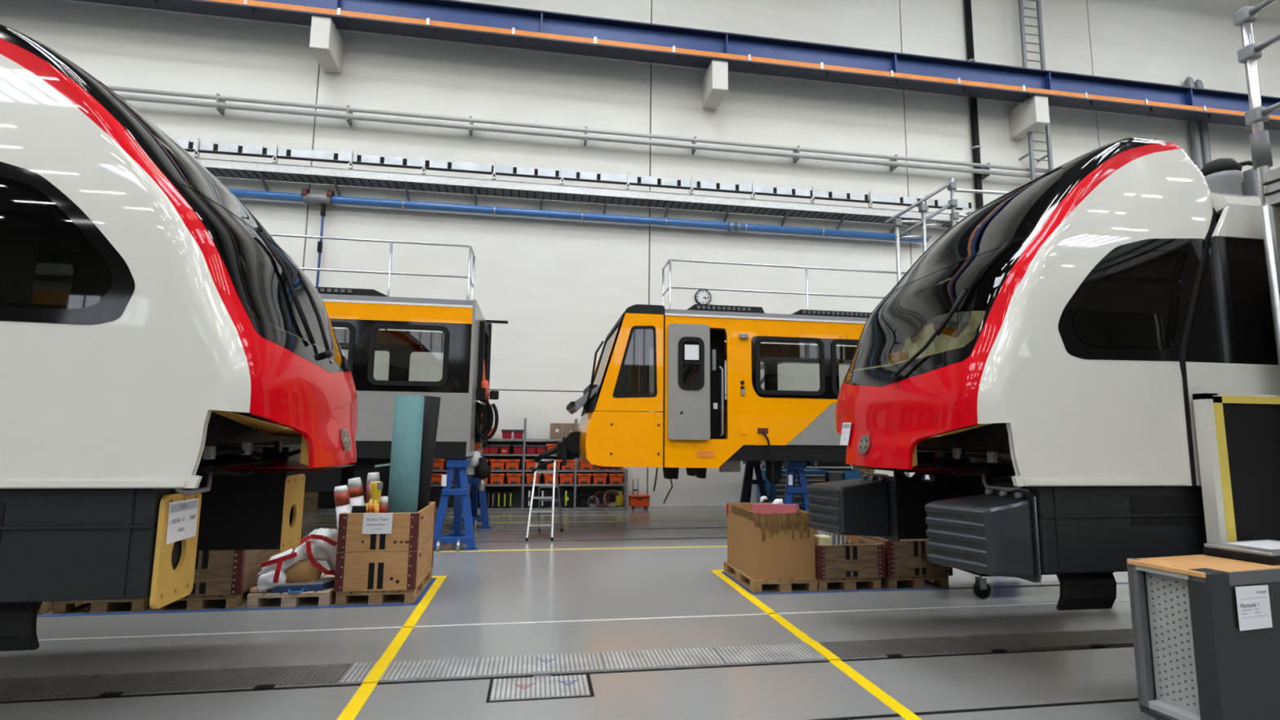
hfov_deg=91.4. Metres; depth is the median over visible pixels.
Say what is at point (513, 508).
shelf
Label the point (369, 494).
roll
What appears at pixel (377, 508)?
wrapped bundle
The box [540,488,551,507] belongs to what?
case
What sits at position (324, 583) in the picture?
case
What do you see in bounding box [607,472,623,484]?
crate
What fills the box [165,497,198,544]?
paper note
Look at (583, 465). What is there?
crate
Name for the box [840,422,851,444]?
paper note
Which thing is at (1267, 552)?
tray
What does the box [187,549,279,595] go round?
crate
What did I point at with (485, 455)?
shelf
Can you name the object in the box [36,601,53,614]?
pallet
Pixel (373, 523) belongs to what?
paper sign
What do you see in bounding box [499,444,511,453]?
storage bin
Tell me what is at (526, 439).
shelf
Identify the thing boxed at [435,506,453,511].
shelf
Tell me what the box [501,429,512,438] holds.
storage bin
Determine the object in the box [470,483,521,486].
shelf
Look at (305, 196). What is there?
pipe
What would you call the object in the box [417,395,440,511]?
roll
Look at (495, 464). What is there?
crate
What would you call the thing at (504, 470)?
shelf
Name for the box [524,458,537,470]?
crate
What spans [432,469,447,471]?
shelf
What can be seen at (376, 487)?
spray bottle
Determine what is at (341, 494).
roll
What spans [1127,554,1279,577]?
countertop
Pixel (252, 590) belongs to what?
wood block
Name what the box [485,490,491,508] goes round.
tool case
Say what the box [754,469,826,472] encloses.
countertop
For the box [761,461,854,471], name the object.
storage shelf
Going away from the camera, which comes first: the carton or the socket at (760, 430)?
the socket at (760, 430)
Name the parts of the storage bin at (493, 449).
lid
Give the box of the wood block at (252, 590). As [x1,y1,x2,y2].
[249,586,268,593]
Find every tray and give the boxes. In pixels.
[172,137,971,233]
[1203,539,1279,565]
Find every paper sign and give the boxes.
[361,513,392,533]
[1235,585,1272,631]
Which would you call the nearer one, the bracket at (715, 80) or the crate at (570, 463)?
the crate at (570, 463)
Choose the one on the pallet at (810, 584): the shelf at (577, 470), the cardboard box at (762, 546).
the cardboard box at (762, 546)
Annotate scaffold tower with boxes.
[884,177,1008,477]
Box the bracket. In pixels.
[309,15,343,73]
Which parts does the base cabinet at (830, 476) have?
blue door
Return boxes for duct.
[1184,76,1203,169]
[1194,79,1211,166]
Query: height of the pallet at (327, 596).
0.132 m
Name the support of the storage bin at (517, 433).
on the storage rack
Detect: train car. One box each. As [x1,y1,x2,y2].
[0,24,357,651]
[806,136,1279,610]
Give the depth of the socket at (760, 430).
10.39 m
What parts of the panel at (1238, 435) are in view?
frame post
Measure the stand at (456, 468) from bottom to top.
1.360 m
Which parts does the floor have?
plate, plate, plate, plate, hatch plate, hatch frame, plate, plate, plate, plate, plate, plate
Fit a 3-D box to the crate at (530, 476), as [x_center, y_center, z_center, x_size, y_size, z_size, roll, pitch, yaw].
[-2.547,2.828,14.911,0.354,0.245,0.408,2,-7,-9]
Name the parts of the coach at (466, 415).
panel, frame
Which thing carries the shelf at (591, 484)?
attached to the storage rack
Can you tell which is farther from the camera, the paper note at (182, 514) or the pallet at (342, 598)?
the pallet at (342, 598)
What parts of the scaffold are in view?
guard rail, guard rail, guard rail, frame leg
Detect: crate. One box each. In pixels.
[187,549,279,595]
[333,502,435,591]
[431,472,446,484]
[432,458,446,470]
[484,476,488,484]
[489,458,505,470]
[489,472,505,484]
[505,458,520,470]
[506,472,522,484]
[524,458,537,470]
[525,472,541,484]
[543,472,559,484]
[546,444,556,454]
[546,458,560,470]
[558,472,573,484]
[560,458,574,470]
[576,472,591,484]
[577,459,592,470]
[591,472,607,484]
[595,464,608,470]
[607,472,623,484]
[609,466,623,470]
[814,530,885,579]
[862,536,952,577]
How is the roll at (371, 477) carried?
in the crate at (363, 565)
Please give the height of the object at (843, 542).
0.529 m
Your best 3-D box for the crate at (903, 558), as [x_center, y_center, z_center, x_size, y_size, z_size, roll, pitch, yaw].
[3.191,2.389,7.867,0.820,0.416,1.137,2,-7,-9]
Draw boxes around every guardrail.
[269,233,475,362]
[662,258,906,385]
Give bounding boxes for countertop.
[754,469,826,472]
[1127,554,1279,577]
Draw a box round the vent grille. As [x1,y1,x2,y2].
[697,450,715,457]
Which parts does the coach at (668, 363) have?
coupler arm, coupler plate, wiper arm, windscreen frame, sliding door, handrail, panel, panel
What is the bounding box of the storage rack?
[316,417,627,511]
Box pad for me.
[351,506,366,512]
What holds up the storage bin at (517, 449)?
on the storage rack
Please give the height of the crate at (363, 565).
0.776 m
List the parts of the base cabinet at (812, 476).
drawer, drawer, drawer, drawer, drawer, drawer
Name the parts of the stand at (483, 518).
leg, cross plate, leg, leg, foot plate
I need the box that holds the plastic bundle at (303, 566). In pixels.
[256,528,337,591]
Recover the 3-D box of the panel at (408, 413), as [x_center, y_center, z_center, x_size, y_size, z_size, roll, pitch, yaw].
[-2.600,1.397,6.885,0.328,1.994,0.340,2,-7,-9]
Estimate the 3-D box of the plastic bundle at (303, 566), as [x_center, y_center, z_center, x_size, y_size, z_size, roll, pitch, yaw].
[-3.508,2.062,6.522,0.818,0.588,0.459,5,-9,-33]
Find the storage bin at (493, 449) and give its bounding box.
[488,444,499,453]
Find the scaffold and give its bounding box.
[1232,0,1279,374]
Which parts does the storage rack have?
panel, cable coil, cable coil, panel, cable coil, cable coil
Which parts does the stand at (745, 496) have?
leg, leg, cross plate, leg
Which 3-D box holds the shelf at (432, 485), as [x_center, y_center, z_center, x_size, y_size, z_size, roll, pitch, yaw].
[-4.596,2.906,14.559,1.178,0.040,0.410,2,-7,-9]
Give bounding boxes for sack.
[615,490,623,506]
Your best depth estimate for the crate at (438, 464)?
14.44 m
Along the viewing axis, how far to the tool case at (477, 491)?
14.64 m
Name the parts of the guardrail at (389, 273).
rail, rail, post, post, post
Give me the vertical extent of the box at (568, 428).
0.380 m
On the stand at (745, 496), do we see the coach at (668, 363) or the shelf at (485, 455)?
the coach at (668, 363)
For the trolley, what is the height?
0.419 m
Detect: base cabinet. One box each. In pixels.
[754,469,826,511]
[824,471,874,482]
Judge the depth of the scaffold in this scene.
4.56 m
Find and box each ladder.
[525,459,562,541]
[1017,0,1053,180]
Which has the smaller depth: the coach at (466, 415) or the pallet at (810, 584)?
the pallet at (810, 584)
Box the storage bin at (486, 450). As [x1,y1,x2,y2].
[480,444,488,453]
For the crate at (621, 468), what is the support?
on the storage rack
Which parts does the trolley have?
fork plate, fork plate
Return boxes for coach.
[200,286,507,496]
[532,303,871,503]
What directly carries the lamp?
attached to the coach at (668, 363)
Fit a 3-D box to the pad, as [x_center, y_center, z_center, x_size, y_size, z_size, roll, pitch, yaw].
[-2.912,1.922,6.428,0.140,0.825,0.040,2,-7,-9]
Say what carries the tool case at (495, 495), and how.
on the storage rack
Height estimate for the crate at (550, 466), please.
0.245 m
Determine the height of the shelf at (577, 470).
0.040 m
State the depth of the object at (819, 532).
7.58 m
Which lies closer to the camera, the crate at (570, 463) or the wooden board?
the wooden board
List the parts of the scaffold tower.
handrail, handrail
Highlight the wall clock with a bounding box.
[694,289,711,304]
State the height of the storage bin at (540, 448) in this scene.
0.215 m
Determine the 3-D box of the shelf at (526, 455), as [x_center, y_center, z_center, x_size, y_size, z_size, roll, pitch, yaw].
[-2.166,2.285,15.038,1.168,0.040,0.410,2,-7,-9]
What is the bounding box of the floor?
[0,506,1150,719]
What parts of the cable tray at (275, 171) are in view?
duct rail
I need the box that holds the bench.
[1126,554,1279,719]
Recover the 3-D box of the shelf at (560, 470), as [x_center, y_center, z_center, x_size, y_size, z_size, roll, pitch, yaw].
[-2.170,2.653,14.992,1.168,0.040,0.410,2,-7,-9]
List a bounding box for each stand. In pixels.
[433,457,478,551]
[448,454,491,528]
[739,460,768,502]
[782,461,816,530]
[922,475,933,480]
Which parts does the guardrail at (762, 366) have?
post, return rail, return rail, post, wall arm, rail, rail, post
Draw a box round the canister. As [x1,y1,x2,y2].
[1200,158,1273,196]
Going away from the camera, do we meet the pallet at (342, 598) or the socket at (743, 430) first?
the pallet at (342, 598)
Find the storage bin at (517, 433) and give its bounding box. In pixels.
[512,429,524,439]
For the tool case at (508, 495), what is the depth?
14.61 m
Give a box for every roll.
[333,484,351,552]
[347,476,364,512]
[365,471,380,502]
[368,480,381,502]
[374,462,390,551]
[378,496,388,551]
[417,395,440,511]
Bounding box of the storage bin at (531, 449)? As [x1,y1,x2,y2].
[525,444,536,453]
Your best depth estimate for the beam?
16.46 m
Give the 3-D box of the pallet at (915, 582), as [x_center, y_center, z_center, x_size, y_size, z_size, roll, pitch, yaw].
[3.169,2.664,7.853,0.760,0.132,1.140,2,-7,-9]
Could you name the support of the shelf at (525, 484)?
attached to the storage rack
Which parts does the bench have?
corner post, frame, rail, corner post, rail, panel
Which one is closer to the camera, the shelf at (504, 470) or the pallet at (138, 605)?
the pallet at (138, 605)
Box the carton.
[854,469,874,472]
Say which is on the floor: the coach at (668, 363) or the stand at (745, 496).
the stand at (745, 496)
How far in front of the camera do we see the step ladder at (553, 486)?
10.72 m
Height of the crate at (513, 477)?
0.245 m
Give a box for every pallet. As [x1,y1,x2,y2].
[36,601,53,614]
[52,595,150,613]
[150,585,257,611]
[246,572,336,608]
[334,568,432,605]
[724,560,817,593]
[815,577,881,591]
[880,575,949,589]
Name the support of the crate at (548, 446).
on the storage rack
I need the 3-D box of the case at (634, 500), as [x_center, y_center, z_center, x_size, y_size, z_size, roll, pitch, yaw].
[-0.018,3.250,15.171,0.500,0.724,0.312,2,-7,-9]
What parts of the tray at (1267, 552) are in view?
lid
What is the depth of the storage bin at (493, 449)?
14.67 m
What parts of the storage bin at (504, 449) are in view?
lid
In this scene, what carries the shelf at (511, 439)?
attached to the storage rack
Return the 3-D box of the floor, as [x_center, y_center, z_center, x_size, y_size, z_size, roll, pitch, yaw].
[6.379,0.739,-8.257,78.000,0.010,49.940,2,-7,-9]
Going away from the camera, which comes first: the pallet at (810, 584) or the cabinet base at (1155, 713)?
the cabinet base at (1155, 713)
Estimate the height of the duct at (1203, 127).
13.160 m
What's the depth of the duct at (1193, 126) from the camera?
19.42 m
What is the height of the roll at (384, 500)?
0.912 m
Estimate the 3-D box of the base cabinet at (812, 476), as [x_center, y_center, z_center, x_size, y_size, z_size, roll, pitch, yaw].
[3.718,3.201,15.424,1.610,0.960,0.660,2,-7,-9]
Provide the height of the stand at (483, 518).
1.360 m
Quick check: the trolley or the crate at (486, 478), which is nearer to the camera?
the trolley
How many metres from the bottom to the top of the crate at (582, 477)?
0.245 m
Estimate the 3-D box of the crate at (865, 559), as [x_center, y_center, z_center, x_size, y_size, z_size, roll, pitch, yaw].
[2.342,2.383,7.727,0.820,0.376,1.137,2,-7,-9]
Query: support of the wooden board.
on the floor
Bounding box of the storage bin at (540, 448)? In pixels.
[536,444,546,453]
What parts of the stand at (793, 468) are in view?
leg, leg, cross plate, leg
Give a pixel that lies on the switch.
(743, 391)
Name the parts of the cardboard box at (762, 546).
panel, panel, panel, panel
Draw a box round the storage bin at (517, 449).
[512,444,523,453]
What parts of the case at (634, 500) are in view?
handle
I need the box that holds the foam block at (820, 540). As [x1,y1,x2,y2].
[814,534,831,562]
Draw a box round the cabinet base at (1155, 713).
[1139,704,1178,719]
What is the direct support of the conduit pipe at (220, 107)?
attached to the wall
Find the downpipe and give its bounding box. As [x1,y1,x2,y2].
[964,0,983,210]
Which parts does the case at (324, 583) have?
handle, lid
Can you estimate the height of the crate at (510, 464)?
0.245 m
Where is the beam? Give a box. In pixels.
[71,0,1279,130]
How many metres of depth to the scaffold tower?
10.23 m
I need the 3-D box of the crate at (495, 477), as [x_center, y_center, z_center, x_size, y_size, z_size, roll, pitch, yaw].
[-3.371,2.802,14.778,0.354,0.245,0.408,2,-7,-9]
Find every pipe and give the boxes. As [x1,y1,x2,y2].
[106,85,1048,173]
[115,93,1041,179]
[228,188,928,286]
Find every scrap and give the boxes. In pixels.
[760,496,767,502]
[771,498,782,503]
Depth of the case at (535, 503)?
14.70 m
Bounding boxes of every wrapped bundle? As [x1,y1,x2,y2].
[367,498,373,512]
[371,500,377,512]
[374,503,379,512]
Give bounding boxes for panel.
[384,395,424,551]
[1192,393,1279,542]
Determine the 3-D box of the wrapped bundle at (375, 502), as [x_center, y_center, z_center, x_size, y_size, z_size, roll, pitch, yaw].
[-2.795,1.903,6.471,0.104,0.887,0.057,2,-7,-9]
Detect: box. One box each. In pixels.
[550,422,563,439]
[563,423,575,437]
[726,502,815,580]
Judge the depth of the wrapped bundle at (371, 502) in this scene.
6.49 m
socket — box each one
[741,428,746,434]
[757,427,768,433]
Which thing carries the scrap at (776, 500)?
in the cardboard box at (762, 546)
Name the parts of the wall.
wall panel, wall panel, wall panel, wall panel, wall panel, wall panel, wall panel, wall panel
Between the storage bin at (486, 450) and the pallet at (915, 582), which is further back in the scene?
the storage bin at (486, 450)
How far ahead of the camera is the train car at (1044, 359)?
4.51 m
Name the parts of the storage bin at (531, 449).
lid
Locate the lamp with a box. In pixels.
[739,333,748,338]
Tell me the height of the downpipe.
17.500 m
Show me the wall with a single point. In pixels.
(561, 286)
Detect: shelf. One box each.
[316,507,351,511]
[431,484,453,486]
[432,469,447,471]
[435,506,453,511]
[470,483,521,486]
[477,506,521,510]
[480,453,523,456]
[487,438,523,440]
[490,469,522,471]
[523,506,573,510]
[524,453,556,456]
[524,469,574,471]
[524,483,573,486]
[525,439,562,440]
[575,506,625,509]
[576,469,625,471]
[576,483,625,485]
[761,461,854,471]
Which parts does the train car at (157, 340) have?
pane, mounting plate, pane, wiper blade, mounting plate, wiper arm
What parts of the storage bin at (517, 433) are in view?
lid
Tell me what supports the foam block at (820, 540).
in the crate at (865, 559)
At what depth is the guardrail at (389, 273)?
12.54 m
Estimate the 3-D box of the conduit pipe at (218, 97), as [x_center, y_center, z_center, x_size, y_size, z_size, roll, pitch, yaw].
[-0.450,-5.890,16.438,34.000,0.180,0.357,2,-7,-9]
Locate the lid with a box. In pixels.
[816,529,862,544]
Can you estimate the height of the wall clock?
0.440 m
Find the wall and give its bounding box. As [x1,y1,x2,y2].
[0,0,1279,507]
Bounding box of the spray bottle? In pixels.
[370,481,382,507]
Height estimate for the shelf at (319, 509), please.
0.040 m
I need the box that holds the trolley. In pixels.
[921,554,1114,598]
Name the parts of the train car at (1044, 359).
mounting plate, wiper arm, pane, wiper blade, mounting plate, pane, pane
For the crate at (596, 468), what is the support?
on the storage rack
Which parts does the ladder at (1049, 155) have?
rail, rail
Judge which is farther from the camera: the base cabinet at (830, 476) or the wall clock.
the wall clock
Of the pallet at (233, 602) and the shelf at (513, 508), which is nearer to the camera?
the pallet at (233, 602)
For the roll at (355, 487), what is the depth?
6.71 m
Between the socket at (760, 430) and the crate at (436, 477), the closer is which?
the socket at (760, 430)
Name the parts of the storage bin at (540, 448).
lid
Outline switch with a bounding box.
[741,389,745,395]
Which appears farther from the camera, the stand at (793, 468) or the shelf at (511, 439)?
the shelf at (511, 439)
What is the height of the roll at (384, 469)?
1.248 m
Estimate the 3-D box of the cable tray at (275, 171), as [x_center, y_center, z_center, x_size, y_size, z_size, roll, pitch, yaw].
[-2.521,-4.345,15.775,23.795,0.947,0.604,2,-7,-9]
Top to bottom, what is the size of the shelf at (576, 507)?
0.040 m
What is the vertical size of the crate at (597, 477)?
0.245 m
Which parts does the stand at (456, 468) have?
leg, cross plate, leg, leg, foot plate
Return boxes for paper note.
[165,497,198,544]
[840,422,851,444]
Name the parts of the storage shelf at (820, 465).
shelf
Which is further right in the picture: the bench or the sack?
the bench
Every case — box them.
[271,577,334,593]
[470,490,478,506]
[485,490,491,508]
[490,490,501,508]
[502,490,512,508]
[526,488,537,507]
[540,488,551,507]
[563,488,573,507]
[627,478,649,509]
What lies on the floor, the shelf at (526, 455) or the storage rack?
the storage rack
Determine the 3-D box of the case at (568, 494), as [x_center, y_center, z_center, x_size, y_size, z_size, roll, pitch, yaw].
[-1.706,3.315,14.972,0.250,0.410,0.320,2,-7,-9]
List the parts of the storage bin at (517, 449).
lid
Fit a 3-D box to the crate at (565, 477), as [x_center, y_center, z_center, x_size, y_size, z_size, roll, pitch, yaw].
[-1.773,2.851,15.036,0.354,0.245,0.408,2,-7,-9]
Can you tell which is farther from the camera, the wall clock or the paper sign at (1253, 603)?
the wall clock
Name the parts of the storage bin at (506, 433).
lid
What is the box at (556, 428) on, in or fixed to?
on the storage rack
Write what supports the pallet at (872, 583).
on the floor
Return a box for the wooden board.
[302,492,318,512]

